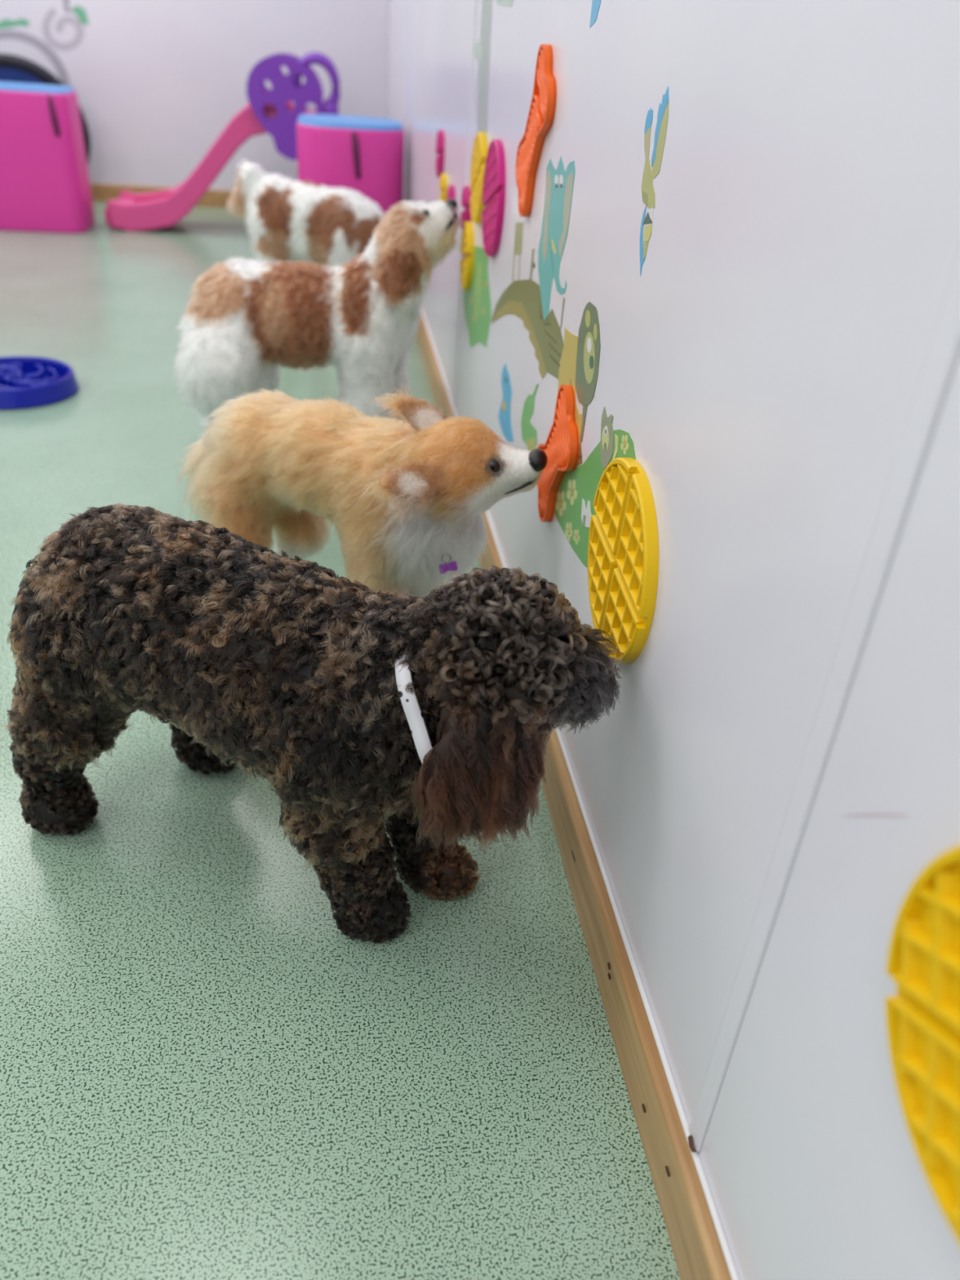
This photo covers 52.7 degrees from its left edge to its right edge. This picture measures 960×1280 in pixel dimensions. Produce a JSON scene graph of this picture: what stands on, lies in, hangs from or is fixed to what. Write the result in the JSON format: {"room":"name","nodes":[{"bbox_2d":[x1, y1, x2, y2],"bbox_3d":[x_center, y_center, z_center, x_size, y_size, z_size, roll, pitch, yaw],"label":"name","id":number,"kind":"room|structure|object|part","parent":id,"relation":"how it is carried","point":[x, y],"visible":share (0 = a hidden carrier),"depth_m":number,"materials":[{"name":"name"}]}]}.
{"room":"dog daycare playroom","nodes":[
{"label":"dog daycare playroom","id":0,"kind":"room"},
{"bbox_2d":[0,0,386,191],"bbox_3d":[-2.548,-3.585,4.690,4.200,2.780,0.100,-1,32,-8],"label":"wall","id":1,"kind":"structure","parent":0,"point":[156,83],"depth_m":5.14,"materials":[{"name":"white paint"}]},
{"bbox_2d":[0,0,88,86],"bbox_3d":[-2.368,-3.044,4.999,0.703,0.645,0.001,-1,32,-8],"label":"sticker","id":2,"kind":"object","parent":1,"relation":"attached to","point":[80,12],"visible":0.94,"depth_m":4.97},
{"bbox_2d":[90,183,231,208],"bbox_3d":[-2.624,-2.479,5.306,4.200,0.088,0.019,-1,32,-8],"label":"baseboard","id":3,"kind":"structure","parent":1,"relation":"attached to","point":[100,192],"depth_m":5.39,"materials":[{"name":"brown wood"}]},
{"bbox_2d":[0,200,679,1279],"bbox_3d":[-2.080,-0.161,1.790,4.200,0.080,8.510,-1,32,-8],"label":"floor","id":4,"kind":"structure","parent":0,"point":[203,1077],"depth_m":1.04,"materials":[{"name":"green plastic"}]},
{"bbox_2d":[0,355,79,408],"bbox_3d":[-1.274,-0.708,2.645,0.328,0.051,0.328,-1,32,-8],"label":"bowl","id":5,"kind":"object","parent":4,"relation":"on","point":[25,381],"visible":1,"depth_m":2.63,"materials":[{"name":"blue plastic"}]},
{"bbox_2d":[0,53,90,165],"bbox_3d":[-2.401,-2.658,5.047,0.699,0.690,0.159,1,32,-6],"label":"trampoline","id":6,"kind":"object","parent":4,"relation":"on","point":[13,68],"visible":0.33,"depth_m":4.88,"materials":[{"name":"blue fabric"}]},
{"bbox_2d":[0,81,95,233],"bbox_3d":[-2.199,-2.244,4.496,0.673,0.594,0.321,-1,32,-8],"label":"foam block","id":7,"kind":"object","parent":4,"relation":"on","point":[45,185],"visible":1,"depth_m":4.42,"materials":[{"name":"pink plastic"}]},
{"bbox_3d":[-2.181,-2.493,4.351,0.650,0.016,0.296,-1,32,-8],"label":"panel","id":8,"kind":"part","parent":7,"relation":"part of","materials":[{"name":"blue plastic"}]},
{"bbox_2d":[104,52,340,231],"bbox_3d":[-1.254,-2.425,4.715,1.138,0.803,0.490,-1,32,-8],"label":"slide","id":9,"kind":"object","parent":4,"relation":"on","point":[272,111],"visible":0.85,"depth_m":4.54,"materials":[{"name":"pink plastic"}]},
{"bbox_3d":[-0.768,-2.462,5.023,0.070,0.600,0.060,-1,32,-8],"label":"leg","id":10,"kind":"part","parent":9,"relation":"part of","materials":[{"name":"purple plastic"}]},
{"bbox_3d":[-0.712,-2.235,4.663,0.070,0.600,0.060,-1,32,-8],"label":"leg","id":11,"kind":"part","parent":9,"relation":"part of","materials":[{"name":"purple plastic"}]},
{"bbox_2d":[226,159,384,266],"bbox_3d":[-0.591,-1.403,3.440,0.570,0.488,0.225,11,32,10],"label":"dog","id":12,"kind":"object","parent":4,"relation":"on","point":[288,219],"visible":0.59,"depth_m":3.33},
{"bbox_2d":[0,502,622,943],"bbox_3d":[-0.216,0.087,1.109,0.683,0.456,0.266,18,34,20],"label":"dog","id":13,"kind":"object","parent":4,"relation":"on","point":[430,717],"visible":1,"depth_m":0.98},
{"bbox_2d":[171,198,462,438],"bbox_3d":[-0.370,-0.723,2.265,0.608,0.596,0.304,2,32,-4],"label":"dog","id":14,"kind":"object","parent":4,"relation":"on","point":[246,320],"visible":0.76,"depth_m":2.17},
{"bbox_2d":[296,114,404,261],"bbox_3d":[-0.525,-1.775,3.939,0.415,0.604,0.458,-1,32,-8],"label":"foam block","id":15,"kind":"object","parent":4,"relation":"on","point":[364,154],"visible":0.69,"depth_m":3.69,"materials":[{"name":"pink plastic"}]},
{"bbox_3d":[-0.507,-2.030,3.793,0.409,0.016,0.433,-1,32,-8],"label":"panel","id":16,"kind":"part","parent":15,"relation":"part of","materials":[{"name":"blue plastic"}]},
{"bbox_2d":[174,383,547,598],"bbox_3d":[-0.197,-0.154,1.478,0.600,0.480,0.226,20,35,24],"label":"fluffy dog","id":17,"kind":"object","parent":4,"relation":"on","point":[406,499],"visible":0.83,"depth_m":1.37},
{"bbox_2d":[386,0,959,1279],"bbox_3d":[0.136,-1.334,1.391,0.100,2.780,8.510,-1,32,-8],"label":"wall","id":18,"kind":"structure","parent":0,"point":[762,366],"depth_m":0.71,"materials":[{"name":"white paint"}]},
{"bbox_2d":[384,0,388,118],"bbox_3d":[-0.467,-3.620,4.921,0.014,2.530,0.014,-1,32,-8],"label":"trim","id":19,"kind":"structure","parent":18,"relation":"attached to","point":[387,1],"depth_m":5.21,"materials":[{"name":"white plastic"}]},
{"bbox_3d":[-0.348,-3.171,4.212,0.004,2.528,1.708,-1,32,-8],"label":"cladding panel","id":20,"kind":"part","parent":18,"relation":"part of","materials":[{"name":"white plastic"}]},
{"bbox_2d":[405,0,411,200],"bbox_3d":[-0.240,-2.720,3.493,0.004,2.522,0.025,-1,32,-8],"label":"trim","id":21,"kind":"structure","parent":18,"relation":"attached to","point":[410,0],"depth_m":3.84,"materials":[{"name":"white plastic"}]},
{"bbox_2d":[435,129,444,177],"bbox_3d":[-0.111,-1.350,2.690,0.013,0.120,0.120,-1,32,-8],"label":"mat","id":22,"kind":"object","parent":18,"relation":"attached to","point":[440,143],"visible":0.98,"depth_m":2.65,"materials":[{"name":"plastic"}]},
{"bbox_3d":[-0.110,-2.194,2.665,0.004,2.528,1.978,-1,32,-8],"label":"cladding panel","id":23,"kind":"part","parent":18,"relation":"part of","materials":[{"name":"white plastic"}]},
{"bbox_2d":[439,173,447,203],"bbox_3d":[-0.100,-1.216,2.628,0.013,0.090,0.090,-1,32,-8],"label":"mat","id":24,"kind":"object","parent":18,"relation":"attached to","point":[443,179],"visible":0.71,"depth_m":2.59,"materials":[{"name":"yellow plastic"}]},
{"bbox_2d":[446,184,455,201],"bbox_3d":[-0.074,-1.110,2.460,0.013,0.084,0.084,-1,32,-8],"label":"mat","id":25,"kind":"object","parent":18,"relation":"attached to","point":[451,189],"visible":0.4,"depth_m":2.42,"materials":[{"name":"plastic"}]},
{"bbox_2d":[453,0,476,407],"bbox_3d":[0.016,-1.672,1.832,0.004,2.522,0.025,-1,32,-8],"label":"trim","id":26,"kind":"structure","parent":18,"relation":"attached to","point":[475,1],"depth_m":2.18,"materials":[{"name":"white plastic"}]},
{"bbox_2d":[460,185,471,229],"bbox_3d":[-0.032,-0.972,2.178,0.013,0.092,0.092,-1,32,-8],"label":"mat","id":27,"kind":"object","parent":18,"relation":"attached to","point":[465,215],"visible":0.84,"depth_m":2.15,"materials":[{"name":"plastic"}]},
{"bbox_2d":[459,221,474,290],"bbox_3d":[-0.030,-0.863,2.176,0.013,0.144,0.144,-1,32,-8],"label":"mat","id":28,"kind":"object","parent":18,"relation":"attached to","point":[467,245],"visible":1,"depth_m":2.14,"materials":[{"name":"yellow plastic"}]},
{"bbox_2d":[462,245,491,347],"bbox_3d":[-0.009,-0.743,2.087,0.001,0.244,0.454,-1,32,-8],"label":"sticker","id":29,"kind":"object","parent":18,"relation":"attached to","point":[477,300],"visible":0.97,"depth_m":2.04,"materials":[{"name":"green plastic"}]},
{"bbox_2d":[470,131,488,223],"bbox_3d":[-0.003,-0.946,1.984,0.013,0.170,0.170,-1,32,-8],"label":"mat","id":30,"kind":"object","parent":18,"relation":"attached to","point":[480,148],"visible":0.92,"depth_m":1.96,"materials":[{"name":"yellow plastic"}]},
{"bbox_2d":[471,0,512,139],"bbox_3d":[0.019,-1.179,1.856,0.001,0.420,0.534,-1,32,-8],"label":"sticker","id":31,"kind":"object","parent":18,"relation":"attached to","point":[482,51],"visible":0.93,"depth_m":1.93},
{"bbox_2d":[481,138,505,257],"bbox_3d":[0.024,-0.824,1.809,0.013,0.200,0.200,-1,32,-8],"label":"mat","id":32,"kind":"object","parent":18,"relation":"attached to","point":[494,180],"visible":1,"depth_m":1.78,"materials":[{"name":"plastic"}]},
{"bbox_2d":[497,362,513,441],"bbox_3d":[0.049,-0.418,1.725,0.001,0.120,0.175,-1,32,-8],"label":"sticker","id":33,"kind":"object","parent":18,"relation":"attached to","point":[504,417],"visible":1,"depth_m":1.74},
{"bbox_2d":[502,400,506,410],"bbox_3d":[0.044,-0.424,1.753,0.001,0.021,0.043,-1,32,-8],"label":"wall decal","id":34,"kind":"object","parent":33,"relation":"attached to","point":[504,402],"depth_m":1.75},
{"bbox_2d":[490,279,564,378],"bbox_3d":[0.068,-0.520,1.583,0.001,0.165,0.654,-1,32,-8],"label":"sticker","id":35,"kind":"object","parent":18,"relation":"attached to","point":[521,298],"visible":1,"depth_m":1.47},
{"bbox_2d":[520,383,538,450],"bbox_3d":[0.079,-0.355,1.520,0.001,0.119,0.142,-1,32,-8],"label":"sticker","id":36,"kind":"object","parent":18,"relation":"attached to","point":[529,436],"visible":0.94,"depth_m":1.53,"materials":[{"name":"green plastic"}]},
{"bbox_2d":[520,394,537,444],"bbox_3d":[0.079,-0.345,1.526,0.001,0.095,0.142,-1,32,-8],"label":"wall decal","id":37,"kind":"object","parent":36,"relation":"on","point":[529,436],"depth_m":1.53,"materials":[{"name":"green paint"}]},
{"bbox_2d":[525,437,535,450],"bbox_3d":[0.080,-0.310,1.521,0.001,0.042,0.076,-1,32,-8],"label":"wall decal","id":38,"kind":"object","parent":36,"relation":"on","point":[530,442],"depth_m":1.52},
{"bbox_2d":[515,44,556,217],"bbox_3d":[0.081,-0.748,1.434,0.012,0.232,0.216,-1,32,-8],"label":"mat","id":39,"kind":"object","parent":18,"relation":"attached to","point":[541,114],"visible":1,"depth_m":1.41,"materials":[{"name":"orange plastic"}]},
{"bbox_2d":[511,222,564,328],"bbox_3d":[0.085,-0.554,1.466,0.001,0.101,0.421,-1,32,-8],"label":"sticker","id":40,"kind":"object","parent":18,"relation":"attached to","point":[519,225],"visible":1,"depth_m":1.59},
{"bbox_3d":[0.064,-0.663,1.600,0.001,0.061,0.075,-1,32,-8],"label":"stem","id":41,"kind":"part","parent":40,"relation":"part of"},
{"bbox_2d":[537,156,575,321],"bbox_3d":[0.102,-0.549,1.344,0.001,0.225,0.211,-1,32,-8],"label":"sticker","id":42,"kind":"object","parent":18,"relation":"attached to","point":[559,183],"visible":1,"depth_m":1.34,"materials":[{"name":"plastic"}]},
{"bbox_2d":[537,384,579,522],"bbox_3d":[0.103,-0.250,1.323,0.012,0.212,0.198,-1,32,-8],"label":"mat","id":43,"kind":"object","parent":18,"relation":"attached to","point":[562,445],"visible":0.93,"depth_m":1.28,"materials":[{"name":"orange plastic"}]},
{"bbox_2d":[415,307,731,1279],"bbox_3d":[-0.004,-0.254,2.039,0.019,0.088,8.490,-1,32,-8],"label":"baseboard","id":44,"kind":"structure","parent":18,"relation":"attached to","point":[697,1251],"depth_m":0.99,"materials":[{"name":"brown wood"}]},
{"bbox_2d":[419,305,739,1279],"bbox_3d":[0.006,-0.291,2.011,0.007,0.007,8.460,-1,32,-8],"label":"trim","id":45,"kind":"structure","parent":18,"relation":"attached to","point":[717,1222],"depth_m":0.97,"materials":[{"name":"white plastic"}]},
{"bbox_2d":[558,301,600,443],"bbox_3d":[0.121,-0.332,1.230,0.002,0.201,0.201,-1,32,-8],"label":"sticker","id":46,"kind":"object","parent":18,"relation":"attached to","point":[579,363],"visible":0.88,"depth_m":1.19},
{"bbox_2d":[577,442,582,465],"bbox_3d":[0.117,-0.258,1.271,0.001,0.110,0.156,-1,32,-8],"label":"sticker","id":47,"kind":"object","parent":18,"relation":"attached to","point":[580,459],"visible":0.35,"depth_m":1.21,"materials":[{"name":"brown plastic"}]},
{"bbox_2d":[581,498,591,527],"bbox_3d":[0.131,-0.153,1.183,0.001,0.041,0.061,-1,32,-8],"label":"sticker","id":48,"kind":"object","parent":18,"relation":"attached to","point":[585,513],"visible":0.89,"depth_m":1.19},
{"bbox_2d":[554,429,635,568],"bbox_3d":[0.133,-0.185,1.168,0.001,0.220,0.382,-1,32,-8],"label":"sticker","id":49,"kind":"object","parent":18,"relation":"attached to","point":[580,483],"visible":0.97,"depth_m":1.21,"materials":[{"name":"green plastic"}]},
{"bbox_2d":[589,0,600,27],"bbox_3d":[0.136,-0.804,1.095,0.001,0.189,0.083,-1,32,-8],"label":"sticker","id":50,"kind":"object","parent":18,"relation":"attached to","point":[595,3],"visible":1,"depth_m":1.12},
{"bbox_2d":[600,406,617,469],"bbox_3d":[0.144,-0.222,1.087,0.002,0.064,0.079,-1,32,-8],"label":"sticker","id":51,"kind":"object","parent":18,"relation":"attached to","point":[606,428],"visible":0.96,"depth_m":1.09,"materials":[{"name":"plastic"}]},
{"bbox_2d":[587,457,658,663],"bbox_3d":[0.148,-0.084,1.029,0.013,0.217,0.217,-1,32,-8],"label":"mat","id":52,"kind":"object","parent":18,"relation":"attached to","point":[623,546],"visible":0.93,"depth_m":1.00,"materials":[{"name":"yellow plastic"}]},
{"bbox_2d":[639,86,668,275],"bbox_3d":[0.163,-0.444,0.940,0.001,0.165,0.072,-1,32,-8],"label":"sticker","id":53,"kind":"object","parent":18,"relation":"attached to","point":[647,188],"visible":1,"depth_m":0.93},
{"bbox_2d":[688,248,959,1153],"bbox_3d":[0.269,-0.630,0.186,0.006,2.526,0.026,-1,32,-8],"label":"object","id":54,"kind":"structure","parent":18,"relation":"attached to","point":[944,351],"depth_m":0.58,"materials":[{"name":"white plastic"}]},
{"bbox_3d":[0.458,0.125,-1.010,0.004,2.528,2.854,-1,32,-8],"label":"cladding panel","id":55,"kind":"part","parent":18,"relation":"part of","materials":[{"name":"white plastic"}]},
{"bbox_2d":[851,813,906,816],"bbox_3d":[0.226,0.101,0.557,0.001,0.047,0.052,-1,32,-8],"label":"scratch mark","id":56,"kind":"object","parent":18,"relation":"attached to","point":[864,814],"visible":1,"depth_m":0.55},
{"bbox_2d":[884,844,959,1244],"bbox_3d":[0.240,0.194,0.423,0.013,0.209,0.209,-1,32,-8],"label":"mat","id":57,"kind":"object","parent":18,"relation":"attached to","point":[922,1020],"visible":1,"depth_m":0.48,"materials":[{"name":"yellow plastic"}]}
]}

